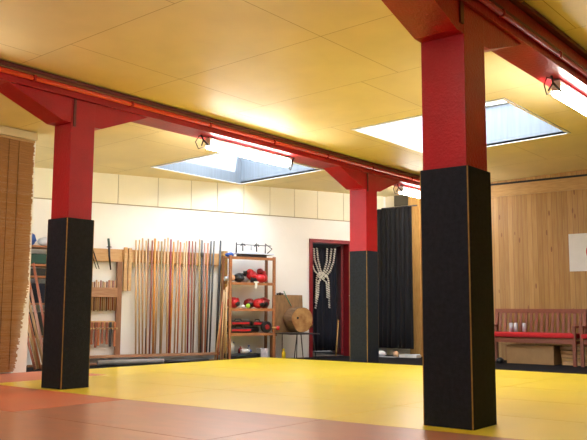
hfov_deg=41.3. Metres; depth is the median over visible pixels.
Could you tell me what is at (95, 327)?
tonfa
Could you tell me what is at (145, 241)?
wooden staff
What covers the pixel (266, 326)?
mitt
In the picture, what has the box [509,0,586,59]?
cable tray
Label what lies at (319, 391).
mat
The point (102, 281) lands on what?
stick
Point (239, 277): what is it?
glove
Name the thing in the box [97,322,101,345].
tonfa
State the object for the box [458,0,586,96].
ceiling beam
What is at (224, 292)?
leaning stick
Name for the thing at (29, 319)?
staff
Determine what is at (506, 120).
window
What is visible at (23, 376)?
mat
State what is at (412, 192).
diffuser
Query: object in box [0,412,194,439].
mat
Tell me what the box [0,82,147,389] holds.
pillar
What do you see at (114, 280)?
stick
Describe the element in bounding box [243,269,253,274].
glove
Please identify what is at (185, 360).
tube
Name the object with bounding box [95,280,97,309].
stick
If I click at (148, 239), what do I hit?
wooden staff
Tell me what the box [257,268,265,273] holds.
glove
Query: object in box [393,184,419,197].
lamp
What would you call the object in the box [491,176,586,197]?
trim
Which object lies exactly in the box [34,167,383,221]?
wall panel
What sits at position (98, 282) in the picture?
stick
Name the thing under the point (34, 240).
bag
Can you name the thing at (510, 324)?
tin can
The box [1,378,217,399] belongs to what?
mat
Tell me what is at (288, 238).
wall
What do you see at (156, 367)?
mat
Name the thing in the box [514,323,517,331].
tin can
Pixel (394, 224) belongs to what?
curtain
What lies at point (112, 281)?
stick
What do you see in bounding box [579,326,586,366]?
garden bench
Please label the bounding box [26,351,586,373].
floor
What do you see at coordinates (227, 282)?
leaning stick
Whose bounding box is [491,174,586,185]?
trim
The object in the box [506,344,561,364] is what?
cardboard box
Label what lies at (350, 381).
mat
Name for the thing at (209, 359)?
batten
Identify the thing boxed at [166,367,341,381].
mat
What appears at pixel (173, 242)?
wooden staff
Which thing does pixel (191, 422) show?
mat
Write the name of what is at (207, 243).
wooden staff
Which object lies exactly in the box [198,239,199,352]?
wooden staff
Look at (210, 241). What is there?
wooden staff
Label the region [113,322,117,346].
tonfa
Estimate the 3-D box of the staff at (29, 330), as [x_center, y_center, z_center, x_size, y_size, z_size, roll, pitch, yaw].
[-3.921,1.752,11.612,0.304,0.936,0.040,-1,-7,11]
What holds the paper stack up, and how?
on the floor
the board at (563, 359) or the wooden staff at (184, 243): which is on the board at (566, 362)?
the board at (563, 359)
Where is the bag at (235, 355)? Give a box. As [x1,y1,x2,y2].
[224,353,256,358]
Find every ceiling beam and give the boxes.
[0,60,419,189]
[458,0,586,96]
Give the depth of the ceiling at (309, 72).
7.77 m
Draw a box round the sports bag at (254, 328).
[243,326,258,331]
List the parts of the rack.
rail, handle rail, rail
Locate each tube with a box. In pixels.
[97,358,163,365]
[164,359,209,362]
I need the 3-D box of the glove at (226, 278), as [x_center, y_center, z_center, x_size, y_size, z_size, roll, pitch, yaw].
[-1.134,1.023,13.790,0.206,0.121,0.150,4,-8,-30]
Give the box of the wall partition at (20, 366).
[0,141,35,373]
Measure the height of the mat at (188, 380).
0.080 m
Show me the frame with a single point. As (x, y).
(240, 254)
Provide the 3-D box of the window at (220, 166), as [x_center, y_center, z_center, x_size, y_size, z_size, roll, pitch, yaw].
[-0.896,-1.220,12.953,1.930,0.806,2.180,-5,-8,38]
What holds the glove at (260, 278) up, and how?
on the shelving unit at (230, 309)
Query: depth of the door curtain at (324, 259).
15.39 m
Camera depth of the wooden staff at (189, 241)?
13.55 m
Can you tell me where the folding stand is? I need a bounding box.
[275,332,319,359]
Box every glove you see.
[224,275,234,280]
[234,273,248,281]
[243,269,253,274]
[246,271,256,279]
[250,274,264,282]
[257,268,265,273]
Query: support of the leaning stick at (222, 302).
on the floor
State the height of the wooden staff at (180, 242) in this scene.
1.919 m
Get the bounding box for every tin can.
[509,323,512,331]
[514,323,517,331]
[522,323,525,331]
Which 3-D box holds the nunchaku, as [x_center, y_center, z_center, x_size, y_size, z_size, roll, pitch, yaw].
[-3.277,0.599,12.784,0.203,0.406,0.031,4,-8,-30]
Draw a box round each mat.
[0,371,103,382]
[0,375,114,384]
[0,385,125,411]
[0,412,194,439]
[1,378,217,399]
[15,400,321,439]
[89,368,154,375]
[91,372,282,388]
[110,364,219,371]
[127,389,394,418]
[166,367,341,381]
[169,360,270,366]
[211,419,519,439]
[219,382,422,405]
[222,363,390,375]
[223,357,309,362]
[273,360,422,370]
[291,376,505,391]
[323,406,586,439]
[346,371,544,386]
[392,367,573,379]
[401,398,586,422]
[496,387,586,404]
[507,380,586,391]
[546,374,586,381]
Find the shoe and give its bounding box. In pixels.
[496,357,503,362]
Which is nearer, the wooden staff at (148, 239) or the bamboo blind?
the bamboo blind
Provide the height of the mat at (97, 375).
0.080 m
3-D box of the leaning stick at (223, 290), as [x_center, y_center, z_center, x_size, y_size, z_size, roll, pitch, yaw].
[-1.284,1.829,13.503,0.026,1.242,0.276,-4,-8,31]
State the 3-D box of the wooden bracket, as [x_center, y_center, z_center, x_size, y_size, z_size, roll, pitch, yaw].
[-0.375,2.293,14.084,0.100,0.460,0.120,4,-8,-30]
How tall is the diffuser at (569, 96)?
0.099 m
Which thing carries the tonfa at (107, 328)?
attached to the rack
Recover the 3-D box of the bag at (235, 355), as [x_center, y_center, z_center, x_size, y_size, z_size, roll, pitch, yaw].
[-0.944,2.400,13.743,0.540,0.088,0.364,4,-8,-30]
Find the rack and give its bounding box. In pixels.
[90,247,227,358]
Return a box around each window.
[151,152,323,184]
[351,98,570,152]
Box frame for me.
[233,242,273,257]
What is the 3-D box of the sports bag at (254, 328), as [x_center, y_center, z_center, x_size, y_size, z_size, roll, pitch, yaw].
[-0.758,1.946,13.919,0.270,0.123,0.104,4,-8,-30]
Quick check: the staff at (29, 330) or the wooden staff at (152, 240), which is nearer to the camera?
the staff at (29, 330)
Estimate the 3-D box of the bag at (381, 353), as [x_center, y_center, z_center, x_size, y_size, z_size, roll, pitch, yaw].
[1.721,2.622,15.284,0.247,0.106,0.201,-5,-8,38]
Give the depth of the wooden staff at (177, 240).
13.43 m
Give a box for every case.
[30,268,45,275]
[31,253,46,263]
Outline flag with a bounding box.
[568,233,586,270]
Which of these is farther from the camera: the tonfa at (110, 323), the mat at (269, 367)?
the tonfa at (110, 323)
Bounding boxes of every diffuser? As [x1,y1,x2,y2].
[206,141,290,166]
[399,188,419,197]
[552,85,586,115]
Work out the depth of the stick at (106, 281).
12.82 m
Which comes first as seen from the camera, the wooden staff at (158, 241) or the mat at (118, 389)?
the mat at (118, 389)
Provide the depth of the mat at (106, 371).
10.17 m
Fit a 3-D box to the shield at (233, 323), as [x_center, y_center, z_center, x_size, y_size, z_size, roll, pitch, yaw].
[-0.988,1.810,13.794,0.400,0.121,0.247,4,-8,-30]
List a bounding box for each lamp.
[195,135,293,169]
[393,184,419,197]
[544,75,586,115]
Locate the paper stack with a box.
[399,354,420,357]
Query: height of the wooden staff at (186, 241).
1.938 m
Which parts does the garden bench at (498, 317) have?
leg, rail, rail, seat, rail, leg, leg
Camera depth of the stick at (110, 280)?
12.87 m
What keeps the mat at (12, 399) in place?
on the floor
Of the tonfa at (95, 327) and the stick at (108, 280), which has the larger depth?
the stick at (108, 280)
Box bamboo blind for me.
[0,134,34,371]
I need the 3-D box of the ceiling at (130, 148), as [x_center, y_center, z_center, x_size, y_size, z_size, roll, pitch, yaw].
[-5.037,-1.137,10.384,6.631,0.229,17.870,-5,-8,38]
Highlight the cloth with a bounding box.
[37,237,46,245]
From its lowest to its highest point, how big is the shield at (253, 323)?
0.127 m
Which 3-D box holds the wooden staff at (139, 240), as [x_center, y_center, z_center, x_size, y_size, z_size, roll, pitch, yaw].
[-2.596,1.290,13.109,0.073,1.918,0.033,1,-7,-10]
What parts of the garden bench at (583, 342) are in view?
leg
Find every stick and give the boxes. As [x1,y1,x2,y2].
[93,282,95,310]
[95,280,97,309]
[97,282,99,310]
[99,280,101,310]
[101,281,103,310]
[103,282,105,309]
[105,281,107,310]
[107,280,109,309]
[109,280,111,310]
[112,281,113,309]
[114,280,115,310]
[214,290,224,359]
[217,302,222,359]
[219,292,225,359]
[222,282,228,359]
[225,287,226,359]
[335,320,338,355]
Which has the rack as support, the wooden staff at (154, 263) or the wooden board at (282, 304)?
the wooden staff at (154, 263)
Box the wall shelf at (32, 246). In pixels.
[28,245,46,337]
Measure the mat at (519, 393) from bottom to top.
0.080 m
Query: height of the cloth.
0.149 m
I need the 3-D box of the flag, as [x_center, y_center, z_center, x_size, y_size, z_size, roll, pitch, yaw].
[5.221,0.540,13.324,1.000,0.655,0.010,-5,-8,38]
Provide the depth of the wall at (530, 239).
14.00 m
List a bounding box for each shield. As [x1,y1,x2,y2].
[227,319,250,325]
[227,326,251,332]
[249,319,263,325]
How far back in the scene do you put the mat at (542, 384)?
8.50 m
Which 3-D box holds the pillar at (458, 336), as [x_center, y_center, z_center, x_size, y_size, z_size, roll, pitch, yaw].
[1.194,-0.004,5.706,0.390,3.099,1.830,-5,-8,38]
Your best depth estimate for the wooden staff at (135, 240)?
13.06 m
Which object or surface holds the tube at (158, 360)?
on the floor
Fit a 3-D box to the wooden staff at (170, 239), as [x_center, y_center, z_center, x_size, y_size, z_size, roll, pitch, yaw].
[-2.127,1.305,13.386,0.037,1.956,0.033,-5,-8,37]
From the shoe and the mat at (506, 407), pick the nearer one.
the mat at (506, 407)
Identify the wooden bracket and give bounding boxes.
[269,334,276,357]
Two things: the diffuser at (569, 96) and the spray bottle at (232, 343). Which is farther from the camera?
the spray bottle at (232, 343)
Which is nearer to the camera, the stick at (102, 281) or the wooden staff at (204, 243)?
the stick at (102, 281)
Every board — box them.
[275,295,302,332]
[560,346,586,350]
[560,350,586,354]
[561,354,586,357]
[562,358,586,361]
[562,361,586,365]
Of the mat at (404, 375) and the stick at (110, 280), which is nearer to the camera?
the mat at (404, 375)
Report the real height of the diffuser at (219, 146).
0.099 m
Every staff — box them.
[27,337,35,369]
[28,315,41,368]
[28,320,38,368]
[29,298,41,361]
[30,289,42,353]
[32,263,43,327]
[135,240,136,353]
[138,240,139,353]
[142,238,143,353]
[145,239,148,353]
[145,241,146,353]
[149,240,152,353]
[152,238,155,353]
[154,241,158,353]
[159,241,162,353]
[161,239,165,353]
[166,238,168,353]
[168,239,171,352]
[169,242,174,352]
[173,240,178,352]
[176,242,180,352]
[181,243,184,352]
[184,241,186,352]
[187,241,189,352]
[190,241,192,352]
[192,241,195,352]
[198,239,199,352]
[200,240,203,352]
[201,243,204,352]
[204,243,208,352]
[206,241,211,351]
[209,241,214,351]
[215,240,221,349]
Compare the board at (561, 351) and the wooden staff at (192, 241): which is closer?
the board at (561, 351)
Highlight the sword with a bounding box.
[107,238,110,269]
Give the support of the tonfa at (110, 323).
attached to the rack
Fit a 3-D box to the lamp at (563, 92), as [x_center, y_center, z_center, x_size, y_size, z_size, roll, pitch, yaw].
[3.027,-1.192,8.088,0.129,0.182,2.003,-5,-8,38]
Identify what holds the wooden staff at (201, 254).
on the rack
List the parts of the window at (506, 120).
frame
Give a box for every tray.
[233,252,273,255]
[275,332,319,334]
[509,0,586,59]
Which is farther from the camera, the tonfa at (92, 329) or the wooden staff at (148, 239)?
the wooden staff at (148, 239)
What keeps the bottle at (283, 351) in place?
on the floor
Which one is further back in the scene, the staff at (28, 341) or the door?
the door
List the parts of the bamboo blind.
rail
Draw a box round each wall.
[26,197,386,365]
[313,243,342,248]
[385,169,586,361]
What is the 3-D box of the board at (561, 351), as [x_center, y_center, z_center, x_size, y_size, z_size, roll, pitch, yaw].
[4.984,2.165,12.641,1.240,0.052,0.170,-5,-8,38]
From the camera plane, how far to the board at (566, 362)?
12.81 m
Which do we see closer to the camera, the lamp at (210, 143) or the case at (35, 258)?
the lamp at (210, 143)
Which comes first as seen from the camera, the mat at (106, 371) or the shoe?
the mat at (106, 371)
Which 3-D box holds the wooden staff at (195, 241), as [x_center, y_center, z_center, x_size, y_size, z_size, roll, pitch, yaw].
[-1.736,1.341,13.615,0.032,1.940,0.050,-5,-8,37]
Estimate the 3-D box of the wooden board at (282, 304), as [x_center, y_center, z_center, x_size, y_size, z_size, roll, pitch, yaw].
[-0.089,1.732,14.389,0.600,0.690,0.078,4,-8,-30]
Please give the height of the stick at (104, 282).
0.463 m
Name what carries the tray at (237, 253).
on the frame
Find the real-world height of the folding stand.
0.477 m
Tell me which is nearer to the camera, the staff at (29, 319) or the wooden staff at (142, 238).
the staff at (29, 319)
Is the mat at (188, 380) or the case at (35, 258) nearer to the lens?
the mat at (188, 380)
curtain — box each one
[313,248,336,350]
[377,205,416,348]
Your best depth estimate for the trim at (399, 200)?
15.85 m
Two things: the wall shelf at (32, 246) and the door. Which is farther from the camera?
the door
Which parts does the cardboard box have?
lid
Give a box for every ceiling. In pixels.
[0,0,586,181]
[0,93,402,196]
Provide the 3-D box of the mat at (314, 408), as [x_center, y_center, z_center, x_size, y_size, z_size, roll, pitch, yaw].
[-0.307,1.638,6.806,2.113,0.080,1.179,-5,-8,38]
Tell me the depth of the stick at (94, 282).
12.71 m
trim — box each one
[0,126,37,140]
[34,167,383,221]
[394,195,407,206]
[408,196,422,356]
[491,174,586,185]
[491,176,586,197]
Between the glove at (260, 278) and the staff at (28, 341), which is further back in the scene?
the glove at (260, 278)
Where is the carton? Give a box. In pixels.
[256,348,267,356]
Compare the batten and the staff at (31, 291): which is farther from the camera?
the batten
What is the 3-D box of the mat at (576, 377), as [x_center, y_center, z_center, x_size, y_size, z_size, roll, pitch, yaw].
[4.173,1.915,9.020,2.113,0.080,1.119,-5,-8,38]
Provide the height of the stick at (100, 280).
0.498 m
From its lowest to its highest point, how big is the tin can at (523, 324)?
0.158 m
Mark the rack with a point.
(121, 257)
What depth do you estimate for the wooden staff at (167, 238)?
13.34 m
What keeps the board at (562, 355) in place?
on the board at (563, 359)
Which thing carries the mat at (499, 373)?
on the floor
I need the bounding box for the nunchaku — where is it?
[93,249,98,268]
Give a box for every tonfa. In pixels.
[90,322,94,344]
[94,322,98,347]
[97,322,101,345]
[101,322,105,343]
[105,322,109,343]
[109,322,113,346]
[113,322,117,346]
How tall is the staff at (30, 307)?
1.335 m
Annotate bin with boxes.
[28,312,43,335]
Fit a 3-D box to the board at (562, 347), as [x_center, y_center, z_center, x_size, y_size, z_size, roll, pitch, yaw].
[4.977,2.104,12.654,1.240,0.052,0.160,-5,-8,38]
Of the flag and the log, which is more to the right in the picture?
the flag
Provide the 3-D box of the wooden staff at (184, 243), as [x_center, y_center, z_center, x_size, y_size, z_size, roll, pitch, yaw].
[-1.916,1.345,13.508,0.032,1.906,0.041,1,-7,-8]
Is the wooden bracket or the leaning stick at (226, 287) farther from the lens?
the wooden bracket
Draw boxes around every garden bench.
[494,309,586,366]
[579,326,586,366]
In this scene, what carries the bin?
on the wall shelf at (32, 246)
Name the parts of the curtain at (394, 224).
rod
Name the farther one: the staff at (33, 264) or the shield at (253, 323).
the shield at (253, 323)
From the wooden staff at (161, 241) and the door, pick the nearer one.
the wooden staff at (161, 241)
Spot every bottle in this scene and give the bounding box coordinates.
[231,339,233,353]
[240,349,251,353]
[282,349,285,357]
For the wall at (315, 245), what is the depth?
17.37 m
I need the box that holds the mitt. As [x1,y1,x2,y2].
[260,321,271,332]
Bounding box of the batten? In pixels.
[27,359,216,366]
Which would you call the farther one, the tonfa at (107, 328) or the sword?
the sword
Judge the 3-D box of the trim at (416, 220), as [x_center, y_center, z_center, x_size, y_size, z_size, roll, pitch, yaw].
[2.426,1.068,15.468,0.250,3.240,0.069,-5,-8,38]
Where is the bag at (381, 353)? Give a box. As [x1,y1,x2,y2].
[379,351,386,355]
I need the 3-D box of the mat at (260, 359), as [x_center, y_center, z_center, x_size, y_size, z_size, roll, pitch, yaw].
[-0.424,2.318,12.649,1.133,0.080,1.119,-5,-8,38]
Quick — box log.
[283,307,312,331]
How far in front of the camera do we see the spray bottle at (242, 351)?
13.65 m
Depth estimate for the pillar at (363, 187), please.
12.48 m
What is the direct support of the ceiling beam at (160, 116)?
attached to the ceiling at (309, 72)
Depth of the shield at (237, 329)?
13.70 m
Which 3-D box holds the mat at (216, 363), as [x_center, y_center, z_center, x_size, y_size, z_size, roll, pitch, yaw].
[-1.124,2.213,11.773,1.133,0.080,1.119,-5,-8,38]
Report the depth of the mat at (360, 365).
11.54 m
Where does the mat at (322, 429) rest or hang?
on the floor
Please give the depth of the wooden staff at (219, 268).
13.85 m
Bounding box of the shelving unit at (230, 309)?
[220,255,275,359]
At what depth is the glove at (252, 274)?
13.92 m
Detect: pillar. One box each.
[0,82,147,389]
[323,166,399,362]
[382,0,520,430]
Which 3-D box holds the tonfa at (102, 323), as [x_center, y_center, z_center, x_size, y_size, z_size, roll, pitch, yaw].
[-3.101,1.842,12.678,0.036,0.350,0.141,4,-8,-30]
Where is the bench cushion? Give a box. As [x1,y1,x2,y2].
[494,332,579,337]
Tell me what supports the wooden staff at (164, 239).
on the rack
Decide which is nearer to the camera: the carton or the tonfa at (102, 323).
the tonfa at (102, 323)
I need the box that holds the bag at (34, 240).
[32,233,36,244]
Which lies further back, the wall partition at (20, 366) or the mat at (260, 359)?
the mat at (260, 359)
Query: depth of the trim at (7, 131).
10.08 m
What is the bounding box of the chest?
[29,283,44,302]
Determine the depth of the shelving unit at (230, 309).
13.83 m
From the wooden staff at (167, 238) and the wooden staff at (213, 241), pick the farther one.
the wooden staff at (213, 241)
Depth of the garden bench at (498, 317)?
13.36 m
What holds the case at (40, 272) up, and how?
on the wall shelf at (32, 246)
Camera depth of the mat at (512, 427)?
5.51 m
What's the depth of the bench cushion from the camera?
13.00 m
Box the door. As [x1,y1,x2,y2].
[309,239,349,356]
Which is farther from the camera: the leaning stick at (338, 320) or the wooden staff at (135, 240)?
the leaning stick at (338, 320)

